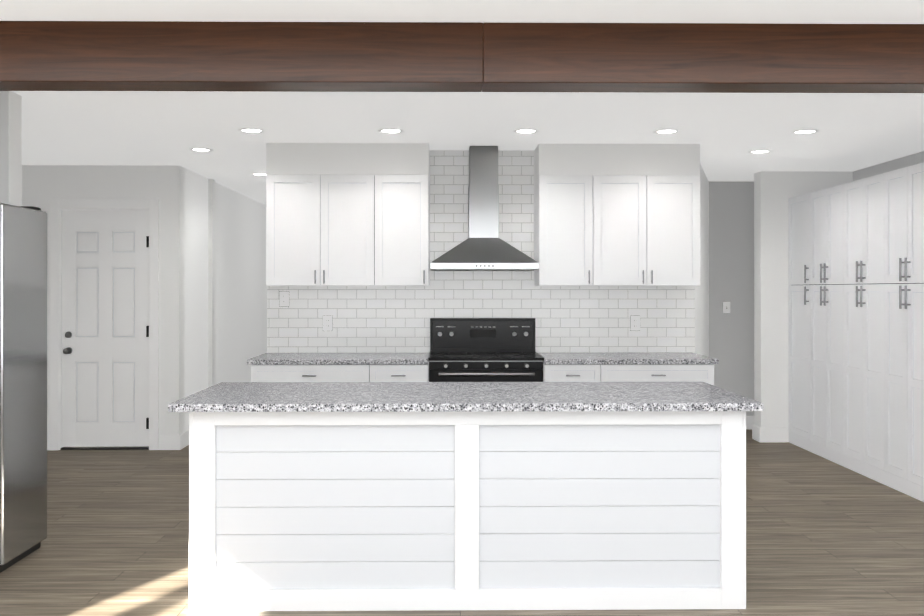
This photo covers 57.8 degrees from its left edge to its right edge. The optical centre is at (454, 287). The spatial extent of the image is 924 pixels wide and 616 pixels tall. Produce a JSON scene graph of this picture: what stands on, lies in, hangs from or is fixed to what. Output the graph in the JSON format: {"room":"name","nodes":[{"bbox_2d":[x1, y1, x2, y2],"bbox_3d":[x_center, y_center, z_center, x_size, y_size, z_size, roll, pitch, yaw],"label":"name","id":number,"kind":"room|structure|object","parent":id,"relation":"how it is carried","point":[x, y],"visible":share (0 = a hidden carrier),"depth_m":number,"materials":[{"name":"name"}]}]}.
{"room":"kitchen","nodes":[
{"label":"kitchen","id":0,"kind":"room"},
{"bbox_2d":[0,91,21,205],"bbox_3d":[-2.816,0.167,4.649,0.742,2.500,0.137,0,0,-1],"label":"wall","id":1,"kind":"structure","parent":0,"point":[10,141],"depth_m":4.60,"materials":[{"name":"paint"}]},
{"bbox_2d":[21,165,21,205],"bbox_3d":[-3.533,0.163,2.860,0.730,2.500,9.273,0,0,-1],"label":"wall","id":2,"kind":"structure","parent":0,"point":[21,185],"depth_m":7.33,"materials":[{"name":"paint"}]},
{"bbox_2d":[22,165,184,449],"bbox_3d":[-3.110,0.174,7.426,1.373,2.500,0.150,0,0,-1],"label":"wall","id":3,"kind":"structure","parent":0,"point":[42,185],"depth_m":7.36,"materials":[{"name":"paint"}]},
{"bbox_2d":[49,199,158,449],"bbox_3d":[-3.076,0.323,7.417,0.952,2.201,0.168,0,0,-1],"label":"door frame","id":4,"kind":"structure","parent":3,"relation":"attached to","point":[57,206],"depth_m":7.34,"materials":[{"name":"white wood"}]},
{"bbox_2d":[62,210,148,446],"bbox_3d":[-3.074,0.357,7.351,0.769,2.082,0.119,0,0,-1],"label":"door","id":5,"kind":"structure","parent":3,"relation":"in","point":[105,328],"depth_m":7.37,"materials":[{"name":"white wood"}]},
{"bbox_2d":[208,179,214,386],"bbox_3d":[-3.086,0.176,8.301,1.386,2.500,0.100,0,0,-1],"label":"wall","id":6,"kind":"structure","parent":0,"point":[211,183],"depth_m":8.26,"materials":[{"name":"paint"}]},
{"bbox_2d":[184,168,266,431],"bbox_3d":[-2.526,0.180,9.821,0.150,2.500,4.627,0,0,-1],"label":"wall","id":7,"kind":"structure","parent":0,"point":[240,290],"depth_m":8.70,"materials":[{"name":"paint"}]},
{"bbox_2d":[174,430,188,449],"bbox_3d":[-2.452,1.362,9.661,0.039,0.135,4.643,0,0,-1],"label":"baseboard","id":8,"kind":"structure","parent":7,"relation":"attached to","point":[175,442],"depth_m":7.37,"materials":[{"name":"white"}]},
{"bbox_2d":[0,429,923,615],"bbox_3d":[0.008,1.468,5.109,8.400,0.100,14.300,0,0,-1],"label":"floor","id":9,"kind":"structure","parent":0,"point":[825,537],"depth_m":4.58,"materials":[{"name":"brown wood"}]},
{"bbox_2d":[0,203,46,572],"bbox_3d":[-2.591,0.491,4.098,0.780,1.850,0.870,0,0,-1],"label":"fridge","id":10,"kind":"object","parent":9,"relation":"on","point":[23,381],"visible":1,"depth_m":4.26,"materials":[{"name":"silver metal"}]},
{"bbox_2d":[251,365,378,381],"bbox_3d":[-1.001,0.981,6.235,0.896,0.879,0.613,0,0,-1],"label":"base cabinet","id":11,"kind":"object","parent":9,"relation":"on","point":[339,367],"depth_m":5.93,"materials":[{"name":"white wood"}]},
{"bbox_2d":[247,353,428,364],"bbox_3d":[-0.831,0.524,6.223,1.280,0.035,0.642,0,0,-1],"label":"countertop","id":12,"kind":"structure","parent":11,"relation":"on","point":[266,358],"depth_m":5.96,"materials":[{"name":"grey stone"}]},
{"bbox_2d":[379,361,428,381],"bbox_3d":[-0.430,0.981,6.241,0.478,0.879,0.613,0,0,-1],"label":"base cabinet","id":13,"kind":"object","parent":9,"relation":"on","point":[387,373],"depth_m":5.94,"materials":[{"name":"white wood"}]},
{"bbox_2d":[189,414,745,610],"bbox_3d":[0.057,0.976,4.056,2.446,0.879,0.770,0,0,-1],"label":"kitchen island","id":14,"kind":"object","parent":9,"relation":"on","point":[357,496],"depth_m":3.69,"materials":[{"name":"white wood"}]},
{"bbox_2d":[168,382,763,413],"bbox_3d":[0.048,0.519,4.043,2.576,0.035,0.857,0,0,-1],"label":"island countertop","id":15,"kind":"structure","parent":14,"relation":"on","point":[225,397],"depth_m":3.79,"materials":[{"name":"grey stone"}]},
{"bbox_2d":[428,318,543,381],"bbox_3d":[0.221,0.828,6.217,0.823,1.185,0.671,0,0,-1],"label":"range","id":16,"kind":"object","parent":9,"relation":"on","point":[482,349],"visible":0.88,"depth_m":6.45,"materials":[{"name":"black metal"}]},
{"bbox_2d":[538,352,718,384],"bbox_3d":[1.249,0.964,6.241,1.235,0.914,0.649,0,0,-1],"label":"base cabinet","id":17,"kind":"object","parent":9,"relation":"on","point":[636,367],"visible":0.31,"depth_m":5.96,"materials":[{"name":"white wood"}]},
{"bbox_2d":[788,195,803,448],"bbox_3d":[3.381,0.299,7.463,0.598,2.250,0.523,0,0,-1],"label":"tall cabinet","id":18,"kind":"object","parent":9,"relation":"on","point":[795,204],"depth_m":7.56,"materials":[{"name":"white wood"}]},
{"bbox_2d":[804,186,835,462],"bbox_3d":[3.387,0.298,6.953,0.598,2.250,0.726,0,0,-1],"label":"tall cabinet","id":19,"kind":"object","parent":9,"relation":"on","point":[819,206],"depth_m":7.08,"materials":[{"name":"white wood"}]},
{"bbox_2d":[836,175,875,480],"bbox_3d":[3.393,0.296,6.343,0.598,2.250,0.725,0,0,-1],"label":"tall cabinet","id":20,"kind":"object","parent":9,"relation":"on","point":[856,314],"depth_m":6.46,"materials":[{"name":"white wood"}]},
{"bbox_2d":[876,163,923,501],"bbox_3d":[3.400,0.295,5.733,0.598,2.250,0.724,0,0,-1],"label":"tall cabinet","id":21,"kind":"object","parent":9,"relation":"on","point":[900,192],"depth_m":5.82,"materials":[{"name":"white wood"}]},
{"bbox_2d":[0,0,923,205],"bbox_3d":[0.008,-1.132,5.115,8.400,0.100,14.300,0,0,-1],"label":"ceiling","id":22,"kind":"structure","parent":0,"point":[727,132],"depth_m":5.19,"materials":[{"name":"paint"}]},
{"bbox_2d":[189,148,212,151],"bbox_3d":[-1.977,-1.075,6.523,0.184,0.006,0.184,0,0,-1],"label":"recessed light","id":23,"kind":"object","parent":22,"relation":"in","point":[201,149],"visible":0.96,"depth_m":6.51,"materials":[{"name":"white plastic"}]},
{"bbox_2d":[238,128,264,132],"bbox_3d":[-1.395,-1.077,5.740,0.184,0.006,0.184,0,0,-1],"label":"recessed light","id":24,"kind":"object","parent":22,"relation":"in","point":[251,130],"visible":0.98,"depth_m":5.73,"materials":[{"name":"white plastic"}]},
{"bbox_2d":[251,173,265,175],"bbox_3d":[-1.837,-1.072,7.915,0.184,0.006,0.184,0,0,-1],"label":"recessed light","id":25,"kind":"object","parent":22,"relation":"in","point":[260,174],"visible":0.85,"depth_m":7.92,"materials":[{"name":"white plastic"}]},
{"bbox_2d":[378,128,403,132],"bbox_3d":[-0.439,-1.077,5.750,0.184,0.006,0.184,0,0,-1],"label":"recessed light","id":26,"kind":"object","parent":22,"relation":"in","point":[389,130],"visible":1,"depth_m":5.73,"materials":[{"name":"white plastic"}]},
{"bbox_2d":[0,21,923,92],"bbox_3d":[0.276,-0.962,3.506,6.900,0.247,0.170,0,0,-1],"label":"wood beam","id":27,"kind":"structure","parent":22,"relation":"attached to","point":[428,57],"depth_m":3.42,"materials":[{"name":"brown wood"}]},
{"bbox_2d":[513,128,538,133],"bbox_3d":[0.490,-1.077,5.760,0.184,0.006,0.184,0,0,-1],"label":"recessed light","id":28,"kind":"object","parent":22,"relation":"in","point":[525,131],"visible":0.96,"depth_m":5.76,"materials":[{"name":"white"}]},
{"bbox_2d":[653,129,679,133],"bbox_3d":[1.460,-1.077,5.771,0.184,0.006,0.184,0,0,-1],"label":"recessed light","id":29,"kind":"object","parent":22,"relation":"in","point":[664,131],"visible":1,"depth_m":5.77,"materials":[{"name":"white plastic"}]},
{"bbox_2d":[748,150,771,153],"bbox_3d":[2.412,-1.075,6.611,0.184,0.006,0.184,0,0,-1],"label":"recessed light","id":30,"kind":"object","parent":22,"relation":"in","point":[759,151],"visible":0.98,"depth_m":6.60,"materials":[{"name":"white plastic"}]},
{"bbox_2d":[791,129,818,133],"bbox_3d":[2.421,-1.077,5.781,0.184,0.006,0.184,0,0,-1],"label":"recessed light","id":31,"kind":"object","parent":22,"relation":"in","point":[806,131],"visible":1,"depth_m":5.77,"materials":[{"name":"white plastic"}]},
{"bbox_2d":[266,143,699,179],"bbox_3d":[0.215,-0.962,6.409,3.242,0.234,0.315,0,0,-1],"label":"wall","id":32,"kind":"structure","parent":0,"point":[414,159],"depth_m":6.25,"materials":[{"name":"paint"}]},
{"bbox_2d":[429,163,753,415],"bbox_3d":[1.157,0.178,9.300,5.312,2.500,5.450,0,0,-1],"label":"wall","id":33,"kind":"structure","parent":0,"point":[726,245],"depth_m":8.44,"materials":[{"name":"paint"}]},
{"bbox_2d":[266,175,429,285],"bbox_3d":[-0.800,-0.429,6.367,1.210,0.827,0.359,0,0,-1],"label":"upper cabinet","id":34,"kind":"object","parent":33,"relation":"attached to","point":[347,230],"visible":0.98,"depth_m":6.23,"materials":[{"name":"white wood"}]},
{"bbox_2d":[267,150,694,352],"bbox_3d":[0.211,-0.286,6.562,3.358,1.585,0.006,0,0,-1],"label":"tile backsplash","id":35,"kind":"structure","parent":33,"relation":"attached to","point":[381,319],"depth_m":6.56,"materials":[{"name":"white tile"}]},
{"bbox_2d":[279,291,288,306],"bbox_3d":[-1.332,0.087,6.538,0.076,0.120,0.007,0,0,-1],"label":"electrical outlet","id":36,"kind":"object","parent":35,"relation":"attached to","point":[283,298],"visible":1,"depth_m":6.54,"materials":[{"name":"white plastic"}]},
{"bbox_2d":[323,316,332,330],"bbox_3d":[-0.993,0.277,6.541,0.076,0.120,0.007,0,0,-1],"label":"electrical outlet","id":37,"kind":"object","parent":35,"relation":"attached to","point":[327,323],"visible":1,"depth_m":6.54,"materials":[{"name":"white plastic"}]},
{"bbox_2d":[630,315,639,330],"bbox_3d":[1.417,0.277,6.567,0.076,0.120,0.007,0,0,-1],"label":"electrical outlet","id":38,"kind":"object","parent":35,"relation":"attached to","point":[634,322],"visible":1,"depth_m":6.57,"materials":[{"name":"white plastic"}]},
{"bbox_2d":[430,146,538,270],"bbox_3d":[0.215,-0.603,6.311,0.788,0.945,0.495,0,0,-1],"label":"range hood","id":39,"kind":"object","parent":33,"relation":"attached to","point":[483,247],"visible":1,"depth_m":6.33,"materials":[{"name":"silver metal"}]},
{"bbox_2d":[534,175,699,285],"bbox_3d":[1.232,-0.429,6.389,1.209,0.827,0.359,0,0,-1],"label":"upper cabinet","id":40,"kind":"object","parent":33,"relation":"attached to","point":[616,230],"visible":1,"depth_m":6.25,"materials":[{"name":"white wood"}]},
{"bbox_2d":[723,301,729,312],"bbox_3d":[2.742,0.196,8.431,0.076,0.120,0.014,0,0,-1],"label":"light switch","id":41,"kind":"object","parent":33,"relation":"attached to","point":[726,306],"visible":1,"depth_m":8.43,"materials":[{"name":"white plastic"}]},
{"bbox_2d":[746,416,786,441],"bbox_3d":[3.126,1.358,8.073,1.100,0.135,0.732,0,0,-1],"label":"baseboard","id":42,"kind":"structure","parent":33,"relation":"attached to","point":[759,434],"depth_m":7.71,"materials":[{"name":"white wood"}]},
{"bbox_2d":[754,171,852,441],"bbox_3d":[3.251,0.175,7.807,0.853,2.500,0.160,0,0,-1],"label":"wall column","id":43,"kind":"structure","parent":0,"point":[774,191],"depth_m":7.72,"materials":[{"name":"paint"}]},
{"bbox_2d":[853,151,923,180],"bbox_3d":[3.802,0.164,3.377,0.150,2.500,10.148,0,0,-1],"label":"wall","id":44,"kind":"structure","parent":0,"point":[898,163],"depth_m":7.09,"materials":[{"name":"paint"}]}
]}

